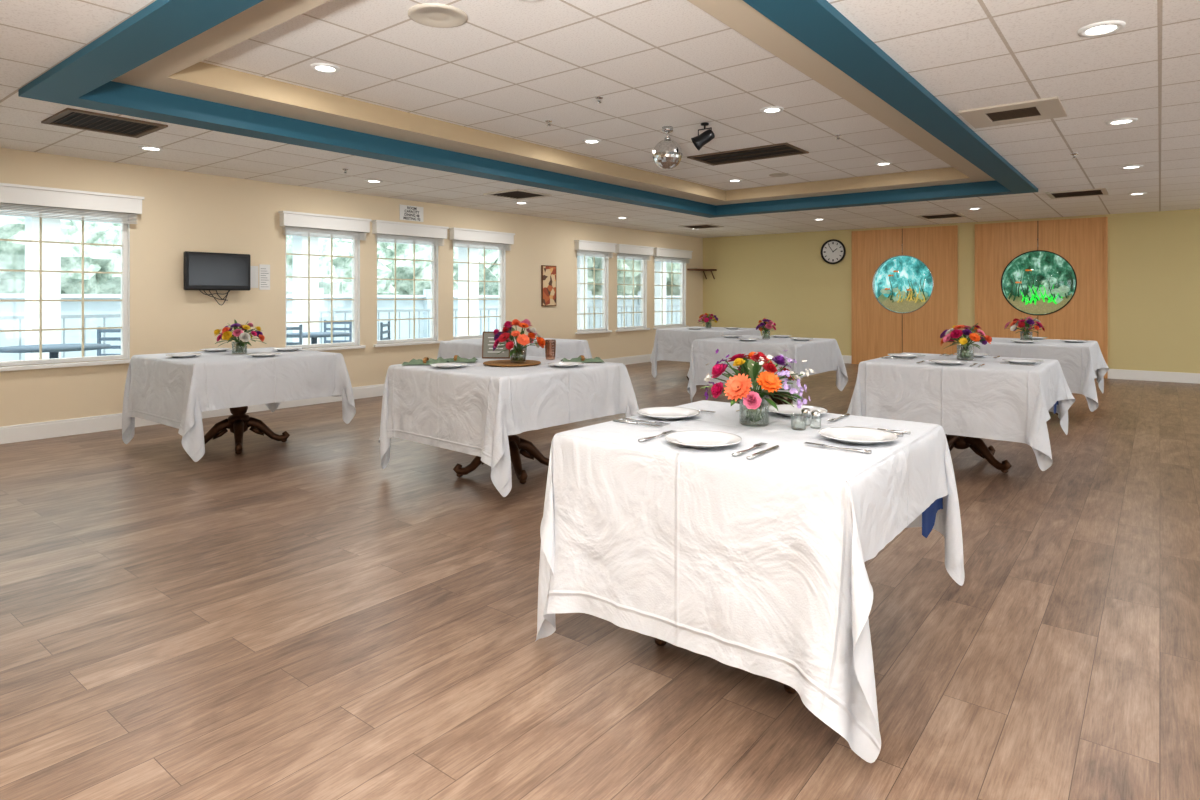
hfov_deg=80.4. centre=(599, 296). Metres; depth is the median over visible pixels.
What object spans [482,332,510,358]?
menu sign
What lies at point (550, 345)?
glass tumbler
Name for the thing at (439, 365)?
dinner plate
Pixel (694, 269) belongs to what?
corner shelf
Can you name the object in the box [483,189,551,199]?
ceiling vent
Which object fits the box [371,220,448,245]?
blind valance
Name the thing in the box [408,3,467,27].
ceiling speaker
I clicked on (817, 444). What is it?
fork
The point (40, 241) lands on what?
muntins
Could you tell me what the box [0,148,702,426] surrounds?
wall
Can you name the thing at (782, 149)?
ceiling vent
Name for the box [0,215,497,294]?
trees
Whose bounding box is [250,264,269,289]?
paper
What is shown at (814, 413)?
pepper shaker
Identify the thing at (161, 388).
tablecloth
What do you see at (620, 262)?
glass
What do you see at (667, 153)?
disco ball
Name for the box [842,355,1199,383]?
baseboard
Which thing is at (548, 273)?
framed poster
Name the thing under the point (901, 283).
aquarium
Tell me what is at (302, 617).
floor
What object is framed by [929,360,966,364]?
dinner plate
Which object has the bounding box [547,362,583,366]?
dinner plate
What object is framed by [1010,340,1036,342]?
dinner plate
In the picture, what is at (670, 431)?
fork
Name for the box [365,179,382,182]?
recessed light
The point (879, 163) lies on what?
recessed light
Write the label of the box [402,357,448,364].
cloth napkin
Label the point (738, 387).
flower arrangement
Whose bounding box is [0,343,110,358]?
patio table
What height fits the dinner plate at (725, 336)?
0.021 m
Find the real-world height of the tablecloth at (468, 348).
0.739 m
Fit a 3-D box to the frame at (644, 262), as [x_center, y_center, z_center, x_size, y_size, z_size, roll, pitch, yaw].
[0.565,-0.100,13.411,0.118,1.400,0.960,0,0,38]
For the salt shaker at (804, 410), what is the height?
0.064 m
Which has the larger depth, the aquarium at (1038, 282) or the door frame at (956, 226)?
the door frame at (956, 226)
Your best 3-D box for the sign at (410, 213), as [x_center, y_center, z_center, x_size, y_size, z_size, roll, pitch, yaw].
[-2.498,-1.110,9.420,0.008,0.200,0.380,0,0,38]
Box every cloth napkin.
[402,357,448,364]
[438,355,476,362]
[560,355,603,361]
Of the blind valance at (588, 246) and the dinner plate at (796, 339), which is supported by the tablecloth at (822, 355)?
the dinner plate at (796, 339)
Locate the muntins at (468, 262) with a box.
[453,248,499,335]
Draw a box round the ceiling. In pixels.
[0,0,1199,237]
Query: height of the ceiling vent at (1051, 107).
0.014 m
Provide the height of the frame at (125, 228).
1.400 m
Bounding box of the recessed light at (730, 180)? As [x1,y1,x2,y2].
[728,179,741,181]
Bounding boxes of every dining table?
[204,406,289,453]
[453,435,548,483]
[654,481,942,693]
[737,390,791,404]
[945,401,1057,472]
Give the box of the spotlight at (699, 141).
[691,122,714,149]
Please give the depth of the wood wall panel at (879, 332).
12.82 m
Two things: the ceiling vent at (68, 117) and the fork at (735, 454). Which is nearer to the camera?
the fork at (735, 454)
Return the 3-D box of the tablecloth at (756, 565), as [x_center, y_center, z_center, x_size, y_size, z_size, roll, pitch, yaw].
[0.571,0.864,2.606,1.232,0.765,1.228,0,0,38]
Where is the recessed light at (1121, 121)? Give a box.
[1106,118,1137,124]
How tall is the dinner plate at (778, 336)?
0.021 m
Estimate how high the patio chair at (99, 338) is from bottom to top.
0.920 m
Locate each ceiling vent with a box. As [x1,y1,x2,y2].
[41,108,167,137]
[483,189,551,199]
[678,224,723,228]
[687,143,808,165]
[916,213,966,218]
[958,96,1066,128]
[1045,188,1107,198]
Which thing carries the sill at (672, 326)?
attached to the wall at (182, 211)
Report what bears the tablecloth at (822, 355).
on the dining table at (778, 401)
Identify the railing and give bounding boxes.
[0,308,497,359]
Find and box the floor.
[0,360,1199,799]
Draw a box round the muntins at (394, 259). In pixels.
[377,239,432,339]
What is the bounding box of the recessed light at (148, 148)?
[138,146,163,150]
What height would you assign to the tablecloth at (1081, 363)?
0.739 m
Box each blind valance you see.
[0,183,143,223]
[278,211,371,239]
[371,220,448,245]
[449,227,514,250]
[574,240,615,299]
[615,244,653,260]
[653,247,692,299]
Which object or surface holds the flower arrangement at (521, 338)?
on the charger plate at (496, 363)
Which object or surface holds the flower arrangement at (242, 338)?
on the tablecloth at (161, 388)
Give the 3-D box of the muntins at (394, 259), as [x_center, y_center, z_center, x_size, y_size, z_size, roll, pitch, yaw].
[-2.596,-0.100,9.447,0.018,1.320,0.900,0,0,38]
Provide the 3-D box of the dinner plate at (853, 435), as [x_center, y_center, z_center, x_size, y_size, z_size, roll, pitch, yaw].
[0.862,0.469,2.377,0.250,0.021,0.250,0,0,38]
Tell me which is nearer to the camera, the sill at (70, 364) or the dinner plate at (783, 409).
the dinner plate at (783, 409)
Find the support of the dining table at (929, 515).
on the floor
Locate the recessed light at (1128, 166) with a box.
[1119,165,1143,168]
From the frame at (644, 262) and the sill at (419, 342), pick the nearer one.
the sill at (419, 342)
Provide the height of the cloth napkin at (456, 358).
0.053 m
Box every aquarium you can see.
[872,244,933,312]
[1001,238,1076,314]
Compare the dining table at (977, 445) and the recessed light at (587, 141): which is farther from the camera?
the recessed light at (587, 141)
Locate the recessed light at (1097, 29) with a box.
[1077,20,1125,36]
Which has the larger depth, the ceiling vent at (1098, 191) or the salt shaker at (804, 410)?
the ceiling vent at (1098, 191)
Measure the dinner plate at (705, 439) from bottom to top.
0.021 m
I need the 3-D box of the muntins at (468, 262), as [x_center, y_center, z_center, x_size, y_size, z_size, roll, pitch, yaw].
[-1.816,-0.100,10.436,0.018,1.320,0.940,0,0,38]
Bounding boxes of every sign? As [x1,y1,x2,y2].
[400,204,422,221]
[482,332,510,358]
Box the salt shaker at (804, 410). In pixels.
[801,408,810,425]
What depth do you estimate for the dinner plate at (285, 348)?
6.34 m
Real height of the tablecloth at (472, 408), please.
0.737 m
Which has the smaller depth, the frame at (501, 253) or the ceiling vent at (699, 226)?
the frame at (501, 253)
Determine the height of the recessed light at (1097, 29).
0.010 m
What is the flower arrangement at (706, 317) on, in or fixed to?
on the tablecloth at (670, 344)
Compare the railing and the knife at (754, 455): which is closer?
the knife at (754, 455)
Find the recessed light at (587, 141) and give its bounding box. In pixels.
[582,139,600,143]
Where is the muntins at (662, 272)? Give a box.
[655,262,681,324]
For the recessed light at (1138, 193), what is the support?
in the ceiling
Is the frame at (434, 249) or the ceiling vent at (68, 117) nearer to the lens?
the ceiling vent at (68, 117)
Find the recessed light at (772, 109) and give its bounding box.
[760,106,783,112]
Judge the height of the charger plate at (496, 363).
0.016 m
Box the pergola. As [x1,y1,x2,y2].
[0,210,491,359]
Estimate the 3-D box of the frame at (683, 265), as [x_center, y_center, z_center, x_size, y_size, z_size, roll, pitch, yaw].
[1.388,-0.100,14.455,0.118,1.400,1.180,0,0,38]
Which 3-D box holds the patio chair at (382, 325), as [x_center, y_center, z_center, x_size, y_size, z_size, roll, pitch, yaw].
[-3.313,0.820,10.290,0.440,0.920,0.440,0,0,-2]
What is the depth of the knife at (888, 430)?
2.51 m
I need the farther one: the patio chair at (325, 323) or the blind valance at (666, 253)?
the blind valance at (666, 253)
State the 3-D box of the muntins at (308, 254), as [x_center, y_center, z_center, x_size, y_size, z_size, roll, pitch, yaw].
[-3.345,-0.100,8.496,0.018,1.320,0.880,0,0,38]
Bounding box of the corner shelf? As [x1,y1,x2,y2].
[687,268,716,278]
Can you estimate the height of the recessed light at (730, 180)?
0.010 m
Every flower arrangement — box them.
[214,320,265,353]
[493,319,544,362]
[697,313,717,327]
[700,349,814,426]
[755,318,775,338]
[940,323,991,359]
[1004,317,1044,339]
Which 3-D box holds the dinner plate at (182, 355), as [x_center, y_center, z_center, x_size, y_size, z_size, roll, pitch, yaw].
[-3.318,0.469,5.660,0.250,0.021,0.250,0,0,38]
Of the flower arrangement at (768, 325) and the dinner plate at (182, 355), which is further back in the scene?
the flower arrangement at (768, 325)
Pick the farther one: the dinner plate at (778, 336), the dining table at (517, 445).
the dinner plate at (778, 336)
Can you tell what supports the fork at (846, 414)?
on the tablecloth at (756, 565)
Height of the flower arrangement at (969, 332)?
0.280 m
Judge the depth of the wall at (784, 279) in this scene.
12.19 m
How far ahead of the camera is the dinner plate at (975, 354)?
5.71 m
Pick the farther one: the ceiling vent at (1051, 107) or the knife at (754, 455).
the ceiling vent at (1051, 107)
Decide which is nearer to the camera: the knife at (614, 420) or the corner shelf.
the knife at (614, 420)
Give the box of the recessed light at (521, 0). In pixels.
[521,0,541,1]
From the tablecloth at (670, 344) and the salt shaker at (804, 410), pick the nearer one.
the salt shaker at (804, 410)
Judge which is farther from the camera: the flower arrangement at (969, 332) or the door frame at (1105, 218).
the door frame at (1105, 218)
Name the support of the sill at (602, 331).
attached to the wall at (182, 211)
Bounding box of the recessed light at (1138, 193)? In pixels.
[1128,192,1146,194]
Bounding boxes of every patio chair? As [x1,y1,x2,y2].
[97,329,120,355]
[286,325,301,344]
[324,320,351,342]
[380,321,389,339]
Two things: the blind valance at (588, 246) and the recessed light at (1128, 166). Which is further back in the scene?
the blind valance at (588, 246)
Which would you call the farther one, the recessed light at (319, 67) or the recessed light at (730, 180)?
the recessed light at (730, 180)
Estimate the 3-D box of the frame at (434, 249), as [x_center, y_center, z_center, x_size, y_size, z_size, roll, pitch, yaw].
[-2.575,-0.100,9.430,0.118,1.400,0.980,0,0,38]
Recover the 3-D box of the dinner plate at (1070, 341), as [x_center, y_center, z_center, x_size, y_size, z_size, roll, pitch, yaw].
[5.012,0.469,7.510,0.250,0.021,0.250,0,0,38]
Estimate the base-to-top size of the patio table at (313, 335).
0.750 m
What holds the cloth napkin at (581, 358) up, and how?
on the tablecloth at (472, 408)
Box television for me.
[184,251,249,304]
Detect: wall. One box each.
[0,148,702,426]
[703,209,1199,372]
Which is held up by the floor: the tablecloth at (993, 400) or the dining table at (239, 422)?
the dining table at (239, 422)
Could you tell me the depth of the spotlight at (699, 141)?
6.26 m
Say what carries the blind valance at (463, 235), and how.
attached to the wall at (182, 211)
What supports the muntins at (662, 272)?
attached to the wall at (182, 211)
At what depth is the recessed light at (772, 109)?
5.81 m
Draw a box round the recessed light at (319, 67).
[310,63,339,72]
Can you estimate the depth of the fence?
12.15 m
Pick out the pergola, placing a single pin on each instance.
(51, 227)
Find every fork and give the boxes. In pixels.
[622,417,670,424]
[638,430,675,441]
[732,442,767,456]
[803,442,871,453]
[827,413,849,421]
[1000,363,1034,365]
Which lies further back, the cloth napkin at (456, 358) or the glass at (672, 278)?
the glass at (672, 278)
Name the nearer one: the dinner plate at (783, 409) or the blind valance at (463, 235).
the dinner plate at (783, 409)
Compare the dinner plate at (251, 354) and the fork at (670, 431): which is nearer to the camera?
the fork at (670, 431)
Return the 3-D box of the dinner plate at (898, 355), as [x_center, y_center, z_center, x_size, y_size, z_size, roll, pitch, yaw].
[2.420,0.469,5.644,0.250,0.021,0.250,0,0,38]
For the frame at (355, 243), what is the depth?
8.83 m
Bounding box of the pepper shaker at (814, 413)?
[810,410,820,428]
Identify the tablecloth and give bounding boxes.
[122,347,355,461]
[379,355,638,496]
[437,338,591,358]
[535,400,964,762]
[650,326,760,377]
[687,335,847,404]
[847,352,1074,470]
[959,337,1108,411]
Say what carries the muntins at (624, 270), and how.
attached to the wall at (182, 211)
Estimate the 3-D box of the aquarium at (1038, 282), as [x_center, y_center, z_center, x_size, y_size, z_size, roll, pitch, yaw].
[7.177,-0.327,11.616,1.056,1.250,0.470,0,0,38]
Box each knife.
[612,419,663,426]
[746,445,778,459]
[846,426,910,433]
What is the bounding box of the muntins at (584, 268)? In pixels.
[577,254,603,328]
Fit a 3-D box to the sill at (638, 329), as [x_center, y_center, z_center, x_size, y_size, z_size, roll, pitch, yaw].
[0.611,0.618,13.375,0.095,0.035,1.060,0,0,38]
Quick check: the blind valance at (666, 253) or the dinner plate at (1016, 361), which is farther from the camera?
the blind valance at (666, 253)
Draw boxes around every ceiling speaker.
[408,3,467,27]
[769,173,788,176]
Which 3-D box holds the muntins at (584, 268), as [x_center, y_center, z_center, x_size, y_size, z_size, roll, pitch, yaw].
[-0.187,-0.100,12.501,0.018,1.320,0.800,0,0,38]
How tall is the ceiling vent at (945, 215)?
0.014 m
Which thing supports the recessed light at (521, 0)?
in the ceiling
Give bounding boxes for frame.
[0,205,129,366]
[285,228,359,347]
[377,235,437,343]
[453,241,505,338]
[577,251,607,331]
[617,254,646,329]
[654,256,685,326]
[852,225,957,363]
[975,217,1107,378]
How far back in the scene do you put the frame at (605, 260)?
12.80 m
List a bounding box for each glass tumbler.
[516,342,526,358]
[545,339,555,359]
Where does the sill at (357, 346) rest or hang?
attached to the wall at (182, 211)
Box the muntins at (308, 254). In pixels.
[286,235,353,343]
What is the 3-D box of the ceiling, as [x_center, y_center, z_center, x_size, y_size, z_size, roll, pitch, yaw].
[1.759,-1.390,5.299,12.000,0.300,16.700,0,0,38]
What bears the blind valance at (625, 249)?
attached to the wall at (182, 211)
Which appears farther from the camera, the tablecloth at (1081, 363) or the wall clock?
the wall clock
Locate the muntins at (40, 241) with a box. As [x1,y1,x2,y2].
[0,214,121,358]
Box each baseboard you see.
[0,354,659,443]
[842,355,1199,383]
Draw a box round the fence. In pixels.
[0,288,497,360]
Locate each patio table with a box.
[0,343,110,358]
[286,332,350,343]
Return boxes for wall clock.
[821,239,845,263]
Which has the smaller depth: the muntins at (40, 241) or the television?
the muntins at (40, 241)
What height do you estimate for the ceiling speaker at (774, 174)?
0.014 m
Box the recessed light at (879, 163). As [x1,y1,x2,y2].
[875,162,891,165]
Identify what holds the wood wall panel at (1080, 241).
in the wall at (784, 279)
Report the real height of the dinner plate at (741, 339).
0.021 m
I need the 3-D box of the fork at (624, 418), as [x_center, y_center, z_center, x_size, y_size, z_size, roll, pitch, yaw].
[0.175,0.474,2.709,0.210,0.010,0.022,0,0,38]
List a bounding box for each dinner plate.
[166,353,200,357]
[200,348,231,351]
[247,353,280,356]
[273,347,302,350]
[430,363,467,367]
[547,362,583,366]
[637,407,699,419]
[664,430,741,448]
[722,335,740,337]
[737,338,758,340]
[769,404,827,416]
[770,335,791,337]
[790,338,812,340]
[819,427,897,443]
[888,353,921,357]
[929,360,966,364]
[954,353,988,356]
[1002,359,1041,363]
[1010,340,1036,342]
[1061,340,1086,342]
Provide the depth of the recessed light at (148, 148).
6.10 m
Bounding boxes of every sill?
[0,359,130,370]
[299,345,365,350]
[373,340,442,346]
[575,330,611,333]
[616,328,649,331]
[653,326,688,328]
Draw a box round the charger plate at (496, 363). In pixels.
[483,360,540,366]
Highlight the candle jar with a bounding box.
[791,413,806,429]
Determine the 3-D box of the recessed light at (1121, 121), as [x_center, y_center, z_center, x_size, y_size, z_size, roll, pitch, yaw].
[3.790,-1.275,5.162,0.190,0.010,0.190,0,0,38]
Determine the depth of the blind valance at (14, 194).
6.38 m
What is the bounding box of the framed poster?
[541,265,555,305]
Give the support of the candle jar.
on the tablecloth at (756, 565)
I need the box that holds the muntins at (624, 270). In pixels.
[617,257,641,326]
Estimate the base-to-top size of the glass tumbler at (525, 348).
0.150 m
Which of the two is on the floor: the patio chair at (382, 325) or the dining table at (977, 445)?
the dining table at (977, 445)
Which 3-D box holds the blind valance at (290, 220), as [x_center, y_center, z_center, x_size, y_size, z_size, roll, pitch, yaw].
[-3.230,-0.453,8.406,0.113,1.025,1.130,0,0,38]
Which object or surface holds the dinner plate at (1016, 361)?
on the tablecloth at (993, 400)
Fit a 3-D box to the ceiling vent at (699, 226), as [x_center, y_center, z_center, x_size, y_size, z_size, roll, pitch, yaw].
[1.832,-1.273,12.819,0.600,0.014,0.600,0,0,38]
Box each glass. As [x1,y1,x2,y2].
[577,253,602,328]
[617,256,641,326]
[655,259,680,324]
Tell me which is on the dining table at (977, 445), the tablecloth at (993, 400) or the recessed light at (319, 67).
the tablecloth at (993, 400)
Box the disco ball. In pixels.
[653,126,681,168]
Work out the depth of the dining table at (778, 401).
7.96 m
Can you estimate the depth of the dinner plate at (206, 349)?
6.25 m
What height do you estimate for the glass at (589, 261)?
1.320 m
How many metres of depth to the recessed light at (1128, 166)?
6.96 m
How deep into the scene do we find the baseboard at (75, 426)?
6.68 m
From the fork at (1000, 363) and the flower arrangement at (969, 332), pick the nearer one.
the fork at (1000, 363)
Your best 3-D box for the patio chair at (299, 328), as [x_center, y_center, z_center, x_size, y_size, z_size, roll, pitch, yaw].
[-4.105,0.820,9.444,0.440,0.920,0.440,0,0,-2]
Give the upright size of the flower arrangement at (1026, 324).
0.265 m

